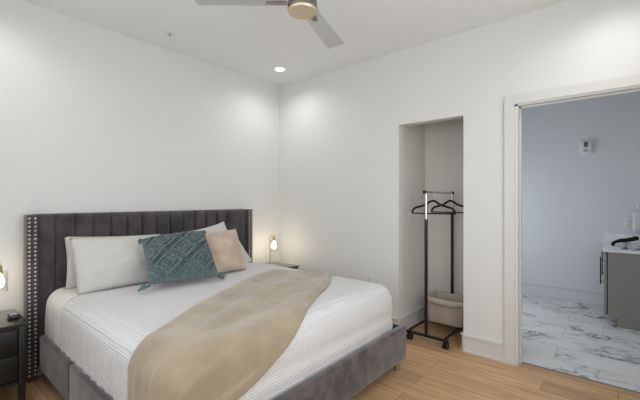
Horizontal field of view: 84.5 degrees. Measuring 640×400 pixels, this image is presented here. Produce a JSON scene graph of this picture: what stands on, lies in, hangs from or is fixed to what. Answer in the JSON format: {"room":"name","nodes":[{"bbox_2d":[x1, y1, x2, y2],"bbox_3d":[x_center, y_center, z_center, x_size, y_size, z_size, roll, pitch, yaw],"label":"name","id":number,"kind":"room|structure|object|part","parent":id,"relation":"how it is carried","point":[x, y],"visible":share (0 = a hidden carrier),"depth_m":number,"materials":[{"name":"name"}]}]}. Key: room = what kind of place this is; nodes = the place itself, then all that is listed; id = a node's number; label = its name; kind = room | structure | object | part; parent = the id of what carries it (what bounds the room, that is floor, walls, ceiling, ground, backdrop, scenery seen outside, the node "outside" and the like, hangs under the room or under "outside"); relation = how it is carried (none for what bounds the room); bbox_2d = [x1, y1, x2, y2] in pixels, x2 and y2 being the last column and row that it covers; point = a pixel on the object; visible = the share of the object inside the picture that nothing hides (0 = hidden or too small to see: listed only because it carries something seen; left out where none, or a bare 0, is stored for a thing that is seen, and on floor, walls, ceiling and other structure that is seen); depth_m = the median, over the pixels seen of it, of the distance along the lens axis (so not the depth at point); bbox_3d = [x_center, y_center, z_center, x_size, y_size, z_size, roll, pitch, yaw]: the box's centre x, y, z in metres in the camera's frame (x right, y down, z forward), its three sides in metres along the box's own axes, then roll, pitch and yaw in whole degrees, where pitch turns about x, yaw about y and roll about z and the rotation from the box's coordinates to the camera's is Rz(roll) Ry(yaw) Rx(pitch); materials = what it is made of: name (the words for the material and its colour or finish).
{"room":"bedroom","nodes":[
{"label":"bedroom","id":0,"kind":"room"},
{"bbox_2d":[0,0,278,315],"bbox_3d":[-1.734,-0.080,3.356,0.100,2.860,3.810,0,0,40],"label":"wall","id":1,"kind":"structure","parent":0,"point":[94,118],"depth_m":3.17,"materials":[{"name":"white paint"}]},
{"bbox_2d":[23,0,567,86],"bbox_3d":[0.614,-1.560,3.001,4.150,0.100,6.290,0,0,40],"label":"ceiling","id":2,"kind":"structure","parent":0,"point":[251,41],"depth_m":3.03,"materials":[{"name":"white paint"}]},
{"bbox_2d":[165,31,174,35],"bbox_3d":[-1.357,-1.498,3.183,0.090,0.023,0.090,0,0,40],"label":"sprinkler","id":3,"kind":"object","parent":2,"relation":"attached to","point":[170,33],"visible":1,"depth_m":3.18,"materials":[{"name":"white plastic"}]},
{"bbox_2d":[194,0,343,48],"bbox_3d":[-0.015,-1.321,2.152,1.156,0.377,1.111,0,0,40],"label":"ceiling fan","id":4,"kind":"object","parent":2,"relation":"hanging from","point":[298,9],"visible":1,"depth_m":2.15,"materials":[{"name":"silver metal"}]},
{"bbox_3d":[-0.478,-1.197,2.117,0.545,0.028,0.130,0,0,-2],"label":"blade","id":5,"kind":"part","parent":4,"relation":"part of","materials":[{"name":"grey"}]},
{"bbox_3d":[0.028,-1.197,2.478,0.130,0.028,0.545,0,0,21],"label":"blade","id":6,"kind":"part","parent":4,"relation":"part of","materials":[{"name":"grey"}]},
{"bbox_2d":[274,67,285,71],"bbox_3d":[-0.462,-1.507,4.056,0.140,0.006,0.140,0,0,40],"label":"recessed light","id":7,"kind":"object","parent":2,"relation":"in","point":[280,69],"visible":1,"depth_m":4.06,"materials":[{"name":"white plastic"}]},
{"bbox_2d":[0,294,639,399],"bbox_3d":[0.614,1.399,3.001,4.150,0.103,6.290,0,0,40],"label":"floor","id":8,"kind":"structure","parent":0,"point":[428,371],"depth_m":2.84,"materials":[{"name":"brown wood"}]},
{"bbox_2d":[0,309,27,399],"bbox_3d":[-2.227,1.075,2.294,0.432,0.550,0.430,0,0,40],"label":"nightstand","id":9,"kind":"object","parent":8,"relation":"on","point":[12,332],"visible":0.94,"depth_m":2.29,"materials":[{"name":"grey wood"}]},
{"bbox_2d":[0,264,4,287],"bbox_3d":[-2.199,0.613,2.352,0.128,0.375,0.174,0,0,40],"label":"table lamp","id":10,"kind":"object","parent":9,"relation":"on","point":[2,281],"visible":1,"depth_m":2.38,"materials":[{"name":"gold metal"}]},
{"bbox_3d":[-2.173,0.546,2.383,0.058,0.102,0.058,0,0,40],"label":"bulb","id":11,"kind":"part","parent":10,"relation":"part of","materials":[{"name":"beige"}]},
{"bbox_3d":[-2.087,0.926,2.175,0.020,0.163,0.334,0,0,40],"label":"drawer","id":12,"kind":"part","parent":9,"relation":"part of","materials":[{"name":"black paint"}]},
{"bbox_3d":[-2.087,1.095,2.175,0.020,0.161,0.334,0,0,40],"label":"drawer","id":13,"kind":"part","parent":9,"relation":"part of","materials":[{"name":"black paint"}]},
{"bbox_2d":[7,312,20,319],"bbox_3d":[-2.074,0.785,2.385,0.090,0.030,0.058,0,0,40],"label":"alarm clock","id":14,"kind":"object","parent":9,"relation":"on","point":[15,315],"visible":1,"depth_m":2.36,"materials":[{"name":"black plastic"}]},
{"bbox_3d":[-1.964,1.086,2.317,0.035,0.528,0.035,0,0,40],"label":"leg","id":15,"kind":"part","parent":9,"relation":"part of","materials":[{"name":"black paint"}]},
{"bbox_2d":[23,209,405,399],"bbox_3d":[-0.746,0.729,2.769,2.143,1.243,2.095,0,0,40],"label":"bed","id":16,"kind":"object","parent":8,"relation":"on","point":[44,247],"visible":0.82,"depth_m":2.63,"materials":[{"name":"grey fabric"}]},
{"bbox_3d":[-1.324,1.137,2.008,1.988,0.255,0.045,0,0,40],"label":"rail","id":17,"kind":"part","parent":16,"relation":"part of","materials":[{"name":"grey fabric"}]},
{"bbox_3d":[-1.530,0.689,3.426,0.082,1.163,1.980,0,0,40],"label":"headboard","id":18,"kind":"part","parent":16,"relation":"part of","materials":[{"name":"grey fabric"}]},
{"bbox_3d":[0.047,1.135,2.096,0.062,0.259,1.945,0,0,40],"label":"foot rail","id":19,"kind":"part","parent":16,"relation":"part of","materials":[{"name":"grey fabric"}]},
{"bbox_3d":[0.610,1.306,2.795,0.052,0.089,0.052,0,0,40],"label":"leg","id":20,"kind":"part","parent":16,"relation":"part of","materials":[{"name":"beige wood"}]},
{"bbox_3d":[-0.747,0.923,2.747,1.915,0.454,1.810,0,0,40],"label":"mattress","id":21,"kind":"object","parent":16,"relation":"on","visible":0},
{"bbox_2d":[45,262,254,347],"bbox_3d":[-1.226,0.852,3.156,0.666,0.346,1.865,0,0,40],"label":"sheet","id":22,"kind":"object","parent":21,"relation":"on","point":[57,300],"visible":0.09,"depth_m":2.56,"materials":[{"name":"white fabric"}]},
{"bbox_2d":[64,234,159,289],"bbox_3d":[-1.712,0.483,3.001,0.136,0.397,0.785,0,0,40],"label":"sleeping pillow","id":23,"kind":"object","parent":22,"relation":"on","point":[71,282],"visible":0.09,"depth_m":2.73,"materials":[{"name":"grey fabric"}]},
{"bbox_2d":[70,235,157,294],"bbox_3d":[-1.555,0.485,2.881,0.249,0.394,0.785,0,0,40],"label":"sleeping pillow","id":24,"kind":"object","parent":22,"relation":"on","point":[113,262],"visible":0.7,"depth_m":2.70,"materials":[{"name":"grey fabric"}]},
{"bbox_2d":[189,222,227,233],"bbox_3d":[-1.066,0.452,3.486,0.217,0.453,0.670,0,0,40],"label":"sleeping pillow","id":25,"kind":"object","parent":22,"relation":"on","point":[220,227],"visible":0.08,"depth_m":3.56,"materials":[{"name":"grey fabric"}]},
{"bbox_2d":[228,230,252,261],"bbox_3d":[-1.092,0.510,3.682,0.168,0.360,0.844,0,0,43],"label":"sleeping pillow","id":26,"kind":"object","parent":22,"relation":"on","point":[246,257],"visible":0.06,"depth_m":3.89,"materials":[{"name":"grey fabric"}]},
{"bbox_2d":[60,263,392,399],"bbox_3d":[-0.569,0.928,2.605,1.561,0.528,1.896,0,0,40],"label":"coverlet","id":27,"kind":"object","parent":21,"relation":"on","point":[100,332],"visible":0.53,"depth_m":2.18,"materials":[{"name":"white fabric"}]},
{"bbox_2d":[138,230,225,291],"bbox_3d":[-1.167,0.465,2.863,0.680,0.396,0.427,0,0,-42],"label":"pillow","id":28,"kind":"object","parent":27,"relation":"on","point":[179,256],"visible":1,"depth_m":2.76,"materials":[{"name":"teal fabric"}]},
{"bbox_2d":[205,229,245,272],"bbox_3d":[-0.906,0.477,3.299,0.360,0.365,0.550,0,0,40],"label":"throw pillow","id":29,"kind":"object","parent":27,"relation":"on","point":[225,248],"visible":0.86,"depth_m":3.26,"materials":[{"name":"beige fabric"}]},
{"bbox_2d":[127,269,330,399],"bbox_3d":[-0.381,0.837,2.346,0.697,0.400,1.917,0,0,13],"label":"throw blanket","id":30,"kind":"object","parent":27,"relation":"on","point":[219,348],"visible":1,"depth_m":1.72,"materials":[{"name":"beige fabric"}]},
{"bbox_2d":[264,262,298,268],"bbox_3d":[-0.557,1.075,4.280,0.432,0.550,0.430,0,0,40],"label":"nightstand","id":31,"kind":"object","parent":8,"relation":"on","point":[274,263],"visible":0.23,"depth_m":4.30,"materials":[{"name":"grey wood"}]},
{"bbox_2d":[270,235,275,264],"bbox_3d":[-0.586,0.613,4.255,0.128,0.375,0.178,0,0,40],"label":"table lamp","id":32,"kind":"object","parent":31,"relation":"on","point":[274,237],"visible":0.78,"depth_m":4.27,"materials":[{"name":"gold metal"}]},
{"bbox_2d":[406,190,460,349],"bbox_3d":[1.206,0.630,3.542,0.428,1.440,0.728,0,0,40],"label":"clothes rack","id":33,"kind":"object","parent":8,"relation":"on","point":[409,335],"visible":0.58,"depth_m":3.31,"materials":[{"name":"black metal"}]},
{"bbox_3d":[0.997,0.728,3.306,0.030,1.096,0.030,0,0,40],"label":"post","id":34,"kind":"part","parent":33,"relation":"part of","materials":[{"name":"black metal"}]},
{"bbox_2d":[411,191,455,214],"bbox_3d":[1.100,0.023,3.429,0.445,0.231,0.021,0,0,38],"label":"clothes hanger","id":35,"kind":"object","parent":33,"relation":"hanging from","point":[430,201],"visible":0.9,"depth_m":3.40,"materials":[{"name":"black plastic"}]},
{"bbox_3d":[1.100,0.066,3.429,0.445,0.138,0.021,0,0,38],"label":"shoulder frame","id":36,"kind":"part","parent":35,"relation":"part of","materials":[{"name":"black plastic"}]},
{"bbox_3d":[1.203,-0.075,3.541,0.021,0.021,0.695,0,0,41],"label":"hanging rail","id":37,"kind":"part","parent":33,"relation":"part of","materials":[{"name":"silver metal"}]},
{"bbox_2d":[428,291,462,327],"bbox_3d":[1.325,1.114,3.621,0.396,0.252,0.301,0,0,40],"label":"storage bin","id":38,"kind":"object","parent":33,"relation":"on","point":[446,308],"visible":0.69,"depth_m":3.53,"materials":[{"name":"beige fabric"}]},
{"bbox_2d":[431,191,462,212],"bbox_3d":[1.391,0.023,3.758,0.445,0.231,0.021,0,0,44],"label":"clothes hanger","id":39,"kind":"object","parent":33,"relation":"hanging from","point":[450,200],"visible":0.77,"depth_m":3.77,"materials":[{"name":"black plastic"}]},
{"bbox_3d":[1.391,0.066,3.758,0.445,0.138,0.021,0,0,44],"label":"shoulder frame","id":40,"kind":"part","parent":39,"relation":"part of","materials":[{"name":"black plastic"}]},
{"bbox_3d":[1.425,0.708,3.795,0.030,1.136,0.030,0,0,40],"label":"post","id":41,"kind":"part","parent":33,"relation":"part of","materials":[{"name":"black metal"}]},
{"bbox_2d":[522,362,639,393],"bbox_3d":[1.998,1.352,2.655,0.861,0.016,0.018,0,0,40],"label":"threshold","id":42,"kind":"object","parent":8,"relation":"on","point":[522,362],"depth_m":2.65,"materials":[{"name":"silver metal"}]},
{"bbox_2d":[600,233,639,330],"bbox_3d":[3.551,0.880,3.934,0.647,0.934,0.875,0,0,40],"label":"bathroom vanity","id":43,"kind":"object","parent":8,"relation":"on","point":[621,272],"depth_m":3.71,"materials":[{"name":"grey paint"}]},
{"bbox_3d":[3.126,0.782,3.900,0.039,0.305,0.012,0,0,40],"label":"handle","id":44,"kind":"part","parent":43,"relation":"part of","materials":[{"name":"black metal"}]},
{"bbox_3d":[3.210,0.904,3.953,0.024,0.668,0.421,0,0,40],"label":"cabinet door","id":45,"kind":"part","parent":43,"relation":"part of","materials":[{"name":"grey paint"}]},
{"bbox_3d":[3.562,0.485,3.925,0.621,0.145,0.875,0,0,40],"label":"vanity top","id":46,"kind":"part","parent":43,"relation":"part of","materials":[{"name":"white stone"}]},
{"bbox_2d":[615,242,632,248],"bbox_3d":[3.298,0.491,3.819,0.260,0.069,0.073,0,0,-30],"label":"rolled towel","id":47,"kind":"object","parent":43,"relation":"on","point":[621,245],"visible":0.81,"depth_m":3.76,"materials":[{"name":"white fabric"}]},
{"bbox_2d":[611,236,638,245],"bbox_3d":[3.301,0.448,3.812,0.245,0.120,0.056,0,0,22],"label":"faucet","id":48,"kind":"object","parent":43,"relation":"on","point":[635,238],"visible":0.86,"depth_m":3.80,"materials":[{"name":"black metal"}]},
{"bbox_2d":[627,243,639,249],"bbox_3d":[3.349,0.491,3.724,0.260,0.069,0.073,0,0,-30],"label":"rolled towel","id":49,"kind":"object","parent":43,"relation":"on","point":[635,246],"visible":1,"depth_m":3.67,"materials":[{"name":"white fabric"}]},
{"bbox_2d":[404,124,424,314],"bbox_3d":[1.035,-0.080,3.921,0.090,2.860,0.620,0,0,40],"label":"wall","id":50,"kind":"structure","parent":0,"point":[414,136],"depth_m":3.85,"materials":[{"name":"white paint"}]},
{"bbox_2d":[399,305,423,328],"bbox_3d":[1.016,1.275,3.807,0.027,0.150,0.640,0,0,40],"label":"baseboard","id":51,"kind":"structure","parent":50,"relation":"attached to","point":[415,316],"depth_m":3.78,"materials":[{"name":"white paint"}]},
{"bbox_2d":[425,118,462,294],"bbox_3d":[1.484,-0.080,3.889,0.638,2.860,0.090,0,0,40],"label":"wall","id":52,"kind":"structure","parent":0,"point":[443,139],"depth_m":3.92,"materials":[{"name":"white paint"}]},
{"bbox_2d":[279,0,639,342],"bbox_3d":[1.006,-0.080,3.468,3.950,2.860,0.110,0,0,40],"label":"wall","id":53,"kind":"structure","parent":0,"point":[341,131],"depth_m":3.43,"materials":[{"name":"white paint"}]},
{"bbox_2d":[367,274,372,281],"bbox_3d":[0.539,0.860,3.783,0.074,0.116,0.008,0,0,40],"label":"wall outlet","id":54,"kind":"object","parent":53,"relation":"attached to","point":[369,277],"visible":0.66,"depth_m":3.78,"materials":[{"name":"white plastic"}]},
{"bbox_2d":[392,317,398,324],"bbox_3d":[0.132,1.275,4.114,1.721,0.150,0.027,0,0,40],"label":"baseboard","id":55,"kind":"structure","parent":53,"relation":"attached to","point":[394,320],"depth_m":3.58,"materials":[{"name":"white paint"}]},
{"bbox_2d":[462,334,503,361],"bbox_3d":[1.408,1.275,3.041,0.338,0.150,0.027,0,0,40],"label":"baseboard","id":56,"kind":"structure","parent":53,"relation":"attached to","point":[482,347],"depth_m":3.03,"materials":[{"name":"white paint"}]},
{"bbox_2d":[504,74,639,364],"bbox_3d":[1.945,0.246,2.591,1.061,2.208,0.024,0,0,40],"label":"trim","id":57,"kind":"structure","parent":53,"relation":"attached to","point":[630,80],"depth_m":2.88,"materials":[{"name":"white paint"}]},
{"bbox_2d":[522,92,639,292],"bbox_3d":[3.141,-0.080,4.920,2.550,2.860,0.100,0,0,40],"label":"wall","id":58,"kind":"structure","parent":0,"point":[570,199],"depth_m":4.65,"materials":[{"name":"white paint"}]},
{"bbox_2d":[522,282,603,305],"bbox_3d":[2.919,1.262,5.024,1.875,0.170,0.026,0,0,40],"label":"baseboard","id":59,"kind":"structure","parent":58,"relation":"attached to","point":[554,292],"depth_m":4.72,"materials":[{"name":"white paint"}]},
{"bbox_2d":[580,140,592,154],"bbox_3d":[3.445,-0.684,4.560,0.134,0.178,0.060,0,0,40],"label":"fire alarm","id":60,"kind":"object","parent":58,"relation":"attached to","point":[586,147],"visible":1,"depth_m":4.54,"materials":[{"name":"white plastic"}]},
{"bbox_2d":[624,218,631,227],"bbox_3d":[3.776,0.282,4.315,0.084,0.120,0.008,0,0,40],"label":"wall outlet","id":61,"kind":"object","parent":58,"relation":"attached to","point":[627,221],"visible":1,"depth_m":4.31,"materials":[{"name":"white plastic"}]},
{"bbox_3d":[3.892,0.054,4.189,0.179,0.200,0.052,0,0,40],"label":"towel ring","id":62,"kind":"object","parent":58,"relation":"attached to","visible":0},
{"bbox_2d":[632,211,639,233],"bbox_3d":[3.868,0.270,4.182,0.232,0.271,0.055,0,0,40],"label":"hand towel","id":63,"kind":"object","parent":62,"relation":"hanging from","point":[635,214],"visible":1,"depth_m":4.22,"materials":[{"name":"white fabric"}]}
]}

